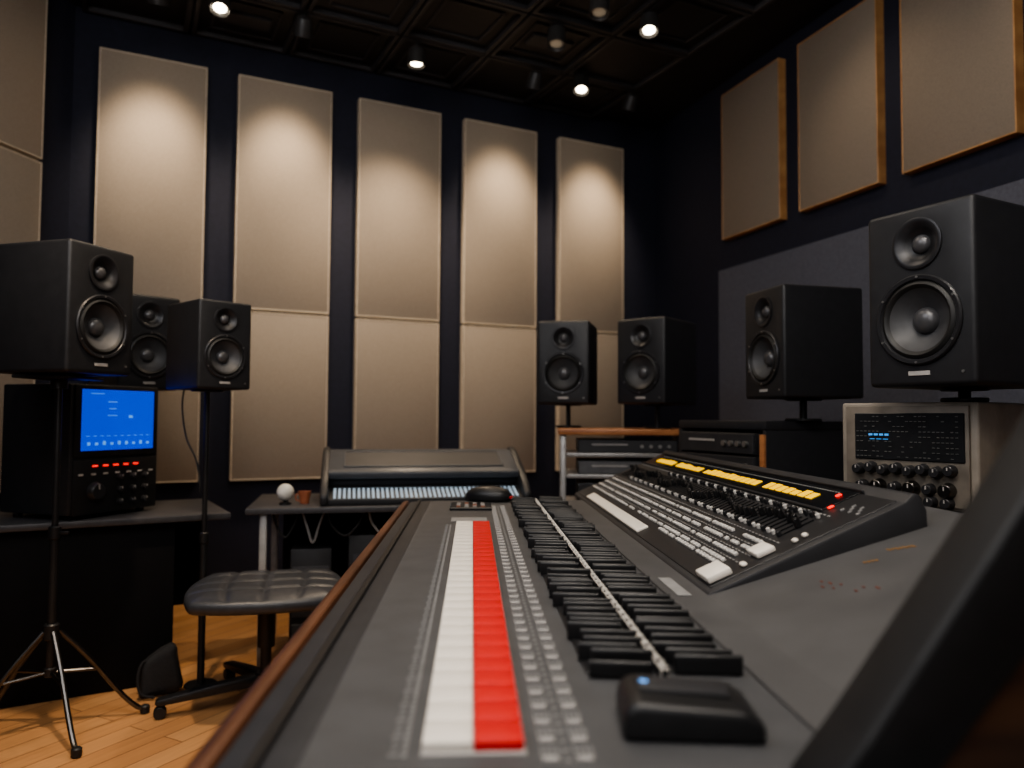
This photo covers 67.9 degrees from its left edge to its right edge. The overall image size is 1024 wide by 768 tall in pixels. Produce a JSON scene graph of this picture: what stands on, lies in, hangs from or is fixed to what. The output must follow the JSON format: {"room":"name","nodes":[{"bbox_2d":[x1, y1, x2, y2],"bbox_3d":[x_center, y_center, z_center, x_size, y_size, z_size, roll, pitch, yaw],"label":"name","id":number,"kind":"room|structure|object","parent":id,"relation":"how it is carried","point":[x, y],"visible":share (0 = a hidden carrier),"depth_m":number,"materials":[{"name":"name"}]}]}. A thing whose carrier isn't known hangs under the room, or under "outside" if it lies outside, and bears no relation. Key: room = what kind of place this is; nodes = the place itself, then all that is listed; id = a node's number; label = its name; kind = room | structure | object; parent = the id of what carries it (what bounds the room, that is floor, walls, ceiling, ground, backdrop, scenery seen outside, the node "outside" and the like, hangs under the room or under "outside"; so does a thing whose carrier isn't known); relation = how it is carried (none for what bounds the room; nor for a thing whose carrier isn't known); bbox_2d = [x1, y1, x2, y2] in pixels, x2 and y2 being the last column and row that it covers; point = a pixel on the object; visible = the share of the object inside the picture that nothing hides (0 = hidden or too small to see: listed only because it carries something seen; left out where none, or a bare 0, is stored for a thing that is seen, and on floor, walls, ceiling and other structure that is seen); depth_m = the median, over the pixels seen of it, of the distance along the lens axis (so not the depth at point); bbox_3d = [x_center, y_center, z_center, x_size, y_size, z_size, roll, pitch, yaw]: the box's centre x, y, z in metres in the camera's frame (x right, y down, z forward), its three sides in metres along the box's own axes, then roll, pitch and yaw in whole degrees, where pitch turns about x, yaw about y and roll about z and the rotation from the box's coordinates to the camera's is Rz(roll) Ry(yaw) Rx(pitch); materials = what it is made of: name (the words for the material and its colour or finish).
{"room":"studio","nodes":[
{"label":"studio","id":0,"kind":"room"},
{"bbox_2d":[35,0,75,383],"bbox_3d":[-3.382,-0.612,1.587,0.120,3.720,6.200,0,-3,12],"label":"wall","id":1,"kind":"structure","parent":0,"point":[60,40],"depth_m":4.55,"materials":[{"name":"black paint"}]},
{"bbox_2d":[0,146,41,490],"bbox_3d":[-2.796,-0.353,3.989,0.064,1.860,0.680,0,-3,11],"label":"acoustic panel","id":2,"kind":"object","parent":1,"relation":"attached to","point":[20,175],"visible":0.45,"depth_m":4.18,"materials":[{"name":"beige fabric"}]},
{"bbox_2d":[0,0,47,159],"bbox_3d":[-2.787,-1.812,4.053,0.064,1.020,0.680,0,-3,11],"label":"acoustic panel","id":3,"kind":"object","parent":1,"relation":"attached to","point":[23,23],"visible":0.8,"depth_m":4.22,"materials":[{"name":"beige fabric"}]},
{"bbox_2d":[0,604,288,767],"bbox_3d":[0.064,1.359,2.460,8.039,0.100,8.067,0,-3,0],"label":"floor","id":4,"kind":"structure","parent":0,"point":[110,732],"depth_m":2.98,"materials":[{"name":"brown wood"}]},
{"bbox_2d":[0,374,149,758],"bbox_3d":[-1.778,0.642,2.892,0.644,1.348,0.433,0,-3,0],"label":"speaker stand","id":5,"kind":"object","parent":4,"relation":"on","point":[51,632],"visible":1,"depth_m":2.91,"materials":[{"name":"black metal"}]},
{"bbox_2d":[0,238,133,375],"bbox_3d":[-1.751,-0.282,2.963,0.412,0.490,0.310,0,-3,17],"label":"speaker","id":6,"kind":"object","parent":5,"relation":"on","point":[66,304],"visible":1,"depth_m":2.83},
{"bbox_2d":[0,499,230,708],"bbox_3d":[-2.108,0.963,3.437,1.450,0.749,0.700,2,-3,-31],"label":"desk","id":7,"kind":"object","parent":4,"relation":"on","point":[122,574],"visible":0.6,"depth_m":3.28,"materials":[{"name":"black wood"}]},
{"bbox_2d":[0,383,157,519],"bbox_3d":[-1.949,0.298,3.482,0.444,0.580,0.480,-1,-3,20],"label":"equipment rack","id":8,"kind":"object","parent":7,"relation":"on","point":[109,432],"visible":0.99,"depth_m":3.30,"materials":[{"name":"black metal"}]},
{"bbox_2d":[136,642,182,698],"bbox_3d":[-1.515,1.229,3.271,0.187,0.211,0.141,2,-3,-28],"label":"bag","id":9,"kind":"object","parent":4,"relation":"on","point":[160,673],"visible":1,"depth_m":3.25,"materials":[{"name":"fabric"}]},
{"bbox_2d":[183,389,223,689],"bbox_3d":[-1.379,0.683,3.403,0.140,1.314,0.140,0,-3,0],"label":"speaker stand","id":10,"kind":"object","parent":4,"relation":"on","point":[203,535],"visible":0.83,"depth_m":3.39,"materials":[{"name":"black metal"}]},
{"bbox_2d":[166,298,250,390],"bbox_3d":[-1.371,-0.167,3.437,0.325,0.387,0.245,-2,-3,42],"label":"speaker","id":11,"kind":"object","parent":10,"relation":"on","point":[209,341],"visible":0.99,"depth_m":3.34},
{"bbox_2d":[181,390,200,492],"bbox_3d":[-1.472,0.248,3.487,0.149,0.491,0.014,-1,-3,32],"label":"cable","id":12,"kind":"object","parent":11,"relation":"hanging from","point":[189,445],"visible":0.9,"depth_m":3.49,"materials":[{"name":"rubber"}]},
{"bbox_2d":[153,569,340,719],"bbox_3d":[-1.040,1.075,3.154,0.802,0.513,0.802,1,-3,-14],"label":"stool","id":13,"kind":"object","parent":4,"relation":"on","point":[265,594],"visible":0.86,"depth_m":3.05,"materials":[{"name":"black leather"}]},
{"bbox_2d":[289,537,332,639],"bbox_3d":[-1.035,1.086,3.934,0.200,0.520,0.375,1,-3,-12],"label":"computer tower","id":14,"kind":"object","parent":4,"relation":"on","point":[304,555],"visible":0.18,"depth_m":3.78,"materials":[{"name":"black metal"}]},
{"bbox_2d":[245,493,400,666],"bbox_3d":[-0.632,0.994,4.062,1.440,0.760,0.700,1,-3,-12],"label":"desk","id":15,"kind":"object","parent":4,"relation":"on","point":[342,517],"visible":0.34,"depth_m":4.18,"materials":[{"name":"grey wood"}]},
{"bbox_2d":[277,484,293,504],"bbox_3d":[-1.127,0.547,3.781,0.084,0.102,0.084,0,-3,0],"label":"ball ornament","id":16,"kind":"object","parent":15,"relation":"on","point":[285,492],"visible":1,"depth_m":3.75,"materials":[{"name":"white ceramic"}]},
{"bbox_2d":[272,514,298,537],"bbox_3d":[-1.103,0.690,3.703,0.131,0.123,0.022,1,-3,-12],"label":"cable","id":17,"kind":"object","parent":15,"relation":"hanging from","point":[297,516],"visible":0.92,"depth_m":3.69,"materials":[{"name":"rubber"}]},
{"bbox_2d":[295,491,310,503],"bbox_3d":[-1.045,0.569,3.820,0.068,0.062,0.062,0,-3,18],"label":"cup","id":18,"kind":"object","parent":15,"relation":"on","point":[304,496],"visible":1,"depth_m":3.80,"materials":[{"name":"ceramic"}]},
{"bbox_2d":[302,514,323,543],"bbox_3d":[-0.976,0.707,3.730,0.111,0.153,0.022,1,-3,-12],"label":"cable","id":19,"kind":"object","parent":15,"relation":"hanging from","point":[303,515],"visible":0.88,"depth_m":3.72,"materials":[{"name":"grey rubber"}]},
{"bbox_2d":[327,513,363,536],"bbox_3d":[-0.824,0.694,3.763,0.182,0.123,0.022,1,-3,-12],"label":"cable","id":20,"kind":"object","parent":15,"relation":"hanging from","point":[328,514],"visible":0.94,"depth_m":3.75,"materials":[{"name":"rubber"}]},
{"bbox_2d":[368,513,378,531],"bbox_3d":[-0.604,0.713,3.809,0.232,0.152,0.022,1,-3,-12],"label":"cable","id":21,"kind":"object","parent":15,"relation":"hanging from","point":[370,518],"visible":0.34,"depth_m":3.79,"materials":[{"name":"grey rubber"}]},
{"bbox_2d":[320,447,530,505],"bbox_3d":[-0.476,0.479,4.091,1.060,0.270,0.589,1,-3,-12],"label":"keyboard","id":22,"kind":"object","parent":15,"relation":"on","point":[348,476],"visible":0.77,"depth_m":3.98,"materials":[{"name":"grey plastic"}]},
{"bbox_2d":[328,449,518,484],"bbox_3d":[-0.490,0.447,4.159,1.000,0.175,0.433,1,-3,-12],"label":"hood","id":23,"kind":"object","parent":22,"relation":"attached to","point":[345,466],"depth_m":4.02,"materials":[{"name":"grey metal"}]},
{"bbox_2d":[348,525,383,567],"bbox_3d":[-0.663,1.062,4.014,0.400,0.580,0.355,1,-3,-12],"label":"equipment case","id":24,"kind":"object","parent":4,"relation":"on","point":[362,536],"visible":0.09,"depth_m":3.84,"materials":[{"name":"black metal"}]},
{"bbox_2d":[185,412,1023,767],"bbox_3d":[0.264,0.577,2.164,1.402,1.440,3.100,0,-3,-3],"label":"mixing console","id":25,"kind":"object","parent":4,"relation":"on","point":[863,626],"visible":1,"depth_m":1.17,"materials":[{"name":"grey metal"}]},
{"bbox_2d":[465,486,512,501],"bbox_3d":[-0.102,0.487,3.381,0.218,0.068,0.104,0,-3,12],"label":"computer mouse","id":26,"kind":"object","parent":25,"relation":"on","point":[480,493],"visible":0.97,"depth_m":3.34,"materials":[{"name":"black plastic"}]},
{"bbox_2d":[616,674,766,743],"bbox_3d":[0.213,0.391,0.926,0.165,0.050,0.112,0,-3,3],"label":"controller","id":27,"kind":"object","parent":25,"relation":"on","point":[650,707],"visible":1,"depth_m":0.88,"materials":[{"name":"black plastic"}]},
{"bbox_2d":[558,427,678,500],"bbox_3d":[0.650,0.832,4.488,0.760,1.138,0.540,0,-3,3],"label":"shelf","id":28,"kind":"object","parent":4,"relation":"on","point":[569,473],"visible":0.29,"depth_m":4.27,"materials":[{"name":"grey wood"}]},
{"bbox_2d":[555,404,580,427],"bbox_3d":[0.344,0.195,4.641,0.160,0.140,0.160,0,-3,0],"label":"speaker stand","id":29,"kind":"object","parent":28,"relation":"on","point":[568,406],"visible":1,"depth_m":4.61,"materials":[{"name":"black plastic"}]},
{"bbox_2d":[538,320,596,404],"bbox_3d":[0.344,-0.120,4.649,0.310,0.490,0.412,0,-3,13],"label":"speaker","id":30,"kind":"object","parent":29,"relation":"on","point":[567,350],"visible":1,"depth_m":4.47},
{"bbox_2d":[576,478,604,499],"bbox_3d":[0.660,0.626,4.445,0.560,0.118,0.383,0,-3,3],"label":"rack audio unit","id":31,"kind":"object","parent":28,"relation":"on","point":[581,483],"visible":0.06,"depth_m":4.38,"materials":[{"name":"black plastic"}]},
{"bbox_2d":[576,457,651,473],"bbox_3d":[0.661,0.479,4.452,0.560,0.073,0.383,0,-3,3],"label":"rack audio unit","id":32,"kind":"object","parent":28,"relation":"on","point":[583,465],"visible":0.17,"depth_m":4.29,"materials":[{"name":"black plastic"}]},
{"bbox_2d":[576,438,677,452],"bbox_3d":[0.662,0.359,4.457,0.560,0.073,0.383,0,-3,3],"label":"rack audio unit","id":33,"kind":"object","parent":28,"relation":"on","point":[592,445],"visible":0.95,"depth_m":4.28,"materials":[{"name":"black plastic"}]},
{"bbox_2d":[644,404,670,428],"bbox_3d":[0.855,0.191,4.466,0.160,0.140,0.160,0,-3,0],"label":"speaker stand","id":34,"kind":"object","parent":28,"relation":"on","point":[657,406],"visible":1,"depth_m":4.44,"materials":[{"name":"black plastic"}]},
{"bbox_2d":[618,316,695,404],"bbox_3d":[0.853,-0.125,4.476,0.310,0.490,0.412,-2,-3,39],"label":"speaker","id":35,"kind":"object","parent":34,"relation":"on","point":[657,355],"visible":1,"depth_m":4.34},
{"bbox_2d":[679,420,843,480],"bbox_3d":[1.213,0.774,3.687,0.535,1.190,0.650,1,-3,-23],"label":"base cabinet","id":36,"kind":"object","parent":4,"relation":"on","point":[813,448],"visible":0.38,"depth_m":3.41,"materials":[{"name":"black wood"}]},
{"bbox_2d":[681,451,759,466],"bbox_3d":[1.125,0.381,3.677,0.383,0.088,0.550,1,-3,-23],"label":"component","id":37,"kind":"object","parent":36,"relation":"in","point":[753,460],"visible":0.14,"depth_m":3.50,"materials":[{"name":"black plastic"}]},
{"bbox_2d":[681,431,762,455],"bbox_3d":[1.126,0.282,3.682,0.383,0.098,0.550,1,-3,-23],"label":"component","id":38,"kind":"object","parent":37,"relation":"on","point":[729,442],"visible":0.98,"depth_m":3.57,"materials":[{"name":"black plastic"}]},
{"bbox_2d":[784,399,822,420],"bbox_3d":[1.314,0.118,3.429,0.160,0.100,0.160,0,-3,0],"label":"speaker stand","id":39,"kind":"object","parent":36,"relation":"on","point":[803,402],"visible":0.94,"depth_m":3.40,"materials":[{"name":"black plastic"}]},
{"bbox_2d":[745,284,863,399],"bbox_3d":[1.310,-0.177,3.440,0.412,0.490,0.310,1,-3,-14],"label":"speaker","id":40,"kind":"object","parent":39,"relation":"on","point":[803,341],"visible":1,"depth_m":3.30},
{"bbox_3d":[1.322,0.833,2.289,0.549,0.949,0.429,2,-3,-36],"label":"cabinet","id":41,"kind":"object","parent":4,"relation":"on","visible":0},
{"bbox_2d":[843,402,1023,511],"bbox_3d":[1.296,0.208,2.295,0.502,0.298,0.389,2,-3,-36],"label":"rack","id":42,"kind":"object","parent":41,"relation":"on","point":[941,453],"visible":0.8,"depth_m":2.12,"materials":[{"name":"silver metal"}]},
{"bbox_2d":[940,387,989,401],"bbox_3d":[1.275,0.032,2.141,0.120,0.040,0.120,0,-3,0],"label":"speaker stand","id":43,"kind":"object","parent":42,"relation":"on","point":[964,393],"visible":0.91,"depth_m":2.10,"materials":[{"name":"black plastic"}]},
{"bbox_2d":[869,194,1023,389],"bbox_3d":[1.271,-0.234,2.150,0.412,0.490,0.310,2,-3,-28],"label":"speaker","id":44,"kind":"object","parent":43,"relation":"on","point":[946,278],"visible":0.99,"depth_m":2.01},
{"bbox_2d":[68,6,655,575],"bbox_3d":[-0.758,-0.419,5.645,4.409,3.720,0.120,2,-3,-26],"label":"wall","id":45,"kind":"structure","parent":0,"point":[233,544],"depth_m":5.37,"materials":[{"name":"black paint"}]},
{"bbox_2d":[94,47,207,302],"bbox_3d":[-2.284,-1.292,4.820,0.622,1.565,0.054,2,-3,-26],"label":"acoustic panel","id":46,"kind":"object","parent":45,"relation":"attached to","point":[152,118],"visible":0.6,"depth_m":4.80,"materials":[{"name":"beige fabric"}]},
{"bbox_2d":[156,390,199,482],"bbox_3d":[-2.292,0.061,4.761,0.622,1.115,0.054,2,-3,-26],"label":"acoustic panel","id":47,"kind":"object","parent":45,"relation":"attached to","point":[175,461],"visible":0.3,"depth_m":4.81,"materials":[{"name":"beige fabric"}]},
{"bbox_2d":[229,311,328,480],"bbox_3d":[-1.562,0.082,5.124,0.622,1.115,0.054,2,-3,-26],"label":"acoustic panel","id":48,"kind":"object","parent":45,"relation":"attached to","point":[278,425],"visible":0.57,"depth_m":5.11,"materials":[{"name":"beige fabric"}]},
{"bbox_2d":[233,74,331,314],"bbox_3d":[-1.554,-1.272,5.183,0.622,1.565,0.054,2,-3,-26],"label":"acoustic panel","id":49,"kind":"object","parent":45,"relation":"attached to","point":[284,144],"visible":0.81,"depth_m":5.15,"materials":[{"name":"beige fabric"}]},
{"bbox_2d":[352,318,438,448],"bbox_3d":[-0.833,0.102,5.487,0.622,1.115,0.054,2,-3,-26],"label":"acoustic panel","id":50,"kind":"object","parent":45,"relation":"attached to","point":[396,373],"visible":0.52,"depth_m":5.46,"materials":[{"name":"beige fabric"}]},
{"bbox_2d":[354,98,440,321],"bbox_3d":[-0.825,-1.252,5.546,0.622,1.565,0.054,2,-3,-26],"label":"acoustic panel","id":51,"kind":"object","parent":45,"relation":"attached to","point":[398,178],"visible":1,"depth_m":5.51,"materials":[{"name":"beige fabric"}]},
{"bbox_2d":[459,325,535,471],"bbox_3d":[-0.103,0.122,5.849,0.622,1.115,0.054,2,-3,-26],"label":"acoustic panel","id":52,"kind":"object","parent":45,"relation":"attached to","point":[498,364],"visible":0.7,"depth_m":5.83,"materials":[{"name":"beige fabric"}]},
{"bbox_2d":[461,118,536,327],"bbox_3d":[-0.095,-1.232,5.909,0.622,1.565,0.054,2,-3,-26],"label":"acoustic panel","id":53,"kind":"object","parent":45,"relation":"attached to","point":[499,221],"visible":1,"depth_m":5.88,"materials":[{"name":"beige fabric"}]},
{"bbox_2d":[555,334,623,470],"bbox_3d":[0.639,0.143,6.219,0.622,1.115,0.054,2,-3,-26],"label":"acoustic panel","id":54,"kind":"object","parent":45,"relation":"attached to","point":[607,413],"visible":0.23,"depth_m":6.25,"materials":[{"name":"beige fabric"}]},
{"bbox_2d":[556,137,622,333],"bbox_3d":[0.648,-1.211,6.278,0.622,1.565,0.054,2,-3,-26],"label":"acoustic panel","id":55,"kind":"object","parent":45,"relation":"attached to","point":[589,176],"visible":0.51,"depth_m":6.25,"materials":[{"name":"beige fabric"}]},
{"bbox_2d":[68,0,841,129],"bbox_3d":[0.087,-2.457,2.626,8.039,0.100,8.067,0,-3,0],"label":"ceiling","id":56,"kind":"structure","parent":0,"point":[673,91],"depth_m":5.09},
{"bbox_2d":[147,0,168,6],"bbox_3d":[-2.028,-2.251,4.355,0.113,0.187,0.141,1,-3,-19],"label":"ceiling spotlight","id":57,"kind":"object","parent":56,"relation":"attached to","point":[157,2],"visible":1,"depth_m":4.33,"materials":[{"name":"black metal"}]},
{"bbox_2d":[209,0,230,17],"bbox_3d":[-1.704,-2.251,4.446,0.118,0.175,0.137,0,-3,0],"label":"ceiling spotlight","id":58,"kind":"object","parent":56,"relation":"attached to","point":[219,8],"visible":1,"depth_m":4.43,"materials":[{"name":"black metal"}]},
{"bbox_2d":[293,7,311,38],"bbox_3d":[-1.298,-2.231,4.718,0.113,0.187,0.141,1,-3,-19],"label":"ceiling spotlight","id":59,"kind":"object","parent":56,"relation":"attached to","point":[302,25],"visible":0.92,"depth_m":4.68,"materials":[{"name":"black metal"}]},
{"bbox_2d":[407,41,424,69],"bbox_3d":[-0.635,-2.209,5.058,0.118,0.192,0.118,0,-3,0],"label":"ceiling spotlight","id":60,"kind":"object","parent":56,"relation":"attached to","point":[416,54],"visible":0.91,"depth_m":5.01,"materials":[{"name":"black metal"}]},
{"bbox_2d":[81,0,775,118],"bbox_3d":[-0.168,-2.368,3.166,4.326,0.035,4.946,2,-3,-26],"label":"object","id":61,"kind":"structure","parent":56,"relation":"attached to","point":[525,12],"depth_m":4.99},
{"bbox_2d":[526,69,542,89],"bbox_3d":[0.161,-2.190,5.444,0.113,0.187,0.141,1,-3,-19],"label":"ceiling spotlight","id":62,"kind":"object","parent":56,"relation":"attached to","point":[535,78],"visible":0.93,"depth_m":5.40,"materials":[{"name":"black metal"}]},
{"bbox_2d":[547,23,565,51],"bbox_3d":[0.282,-2.222,4.836,0.123,0.174,0.135,0,-3,0],"label":"ceiling spotlight","id":63,"kind":"object","parent":56,"relation":"attached to","point":[556,35],"visible":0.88,"depth_m":4.80,"materials":[{"name":"black metal"}]},
{"bbox_2d":[573,68,589,95],"bbox_3d":[0.502,-2.192,5.515,0.118,0.174,0.134,0,-3,0],"label":"ceiling spotlight","id":64,"kind":"object","parent":56,"relation":"attached to","point":[581,81],"visible":0.97,"depth_m":5.49,"materials":[{"name":"black metal"}]},
{"bbox_2d":[589,0,609,21],"bbox_3d":[0.512,-2.238,4.457,0.123,0.173,0.132,0,-3,0],"label":"ceiling spotlight","id":65,"kind":"object","parent":56,"relation":"attached to","point":[599,10],"visible":1,"depth_m":4.43,"materials":[{"name":"black metal"}]},
{"bbox_2d":[622,90,638,111],"bbox_3d":[0.904,-2.169,5.813,0.113,0.187,0.141,1,-3,-19],"label":"ceiling spotlight","id":66,"kind":"object","parent":56,"relation":"attached to","point":[630,103],"visible":0.89,"depth_m":5.77,"materials":[{"name":"black metal"}]},
{"bbox_2d":[639,7,658,38],"bbox_3d":[0.841,-2.227,4.666,0.120,0.174,0.134,0,-3,0],"label":"ceiling spotlight","id":67,"kind":"object","parent":56,"relation":"attached to","point":[649,22],"visible":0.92,"depth_m":4.64,"materials":[{"name":"black metal"}]},
{"bbox_2d":[655,0,1023,451],"bbox_3d":[2.726,-0.532,2.563,0.120,3.720,8.556,1,-3,-19],"label":"wall","id":68,"kind":"structure","parent":0,"point":[691,252],"depth_m":5.69,"materials":[{"name":"black paint"}]},
{"bbox_2d":[721,58,786,240],"bbox_3d":[1.681,-1.609,5.319,0.059,1.080,0.640,1,-3,-19],"label":"acoustic panel","id":69,"kind":"object","parent":68,"relation":"attached to","point":[753,112],"visible":1,"depth_m":5.25,"materials":[{"name":"brown fabric"}]},
{"bbox_2d":[797,0,885,212],"bbox_3d":[1.954,-1.641,4.547,0.059,1.080,0.640,1,-3,-19],"label":"acoustic panel","id":70,"kind":"object","parent":68,"relation":"attached to","point":[841,66],"visible":1,"depth_m":4.48,"materials":[{"name":"brown fabric"}]},
{"bbox_2d":[719,179,1023,420],"bbox_3d":[2.713,0.164,2.341,0.024,2.290,7.000,1,-3,-19],"label":"wall panel","id":71,"kind":"object","parent":68,"relation":"attached to","point":[842,260],"depth_m":4.81,"materials":[{"name":"grey fabric"}]},
{"bbox_2d":[899,0,1023,174],"bbox_3d":[2.221,-1.673,3.793,0.059,1.080,0.640,1,-3,-19],"label":"acoustic panel","id":72,"kind":"object","parent":68,"relation":"attached to","point":[962,61],"visible":1,"depth_m":3.75,"materials":[{"name":"brown fabric"}]},
{"bbox_3d":[-2.024,0.699,4.023,0.200,1.330,0.200,0,-3,0],"label":"speaker stand","id":73,"kind":"object","parent":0,"visible":0},
{"bbox_2d":[89,294,179,390],"bbox_3d":[-2.014,-0.210,4.059,0.412,0.490,0.310,-2,-3,42],"label":"speaker","id":74,"kind":"object","parent":73,"relation":"on","point":[149,313],"visible":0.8,"depth_m":3.93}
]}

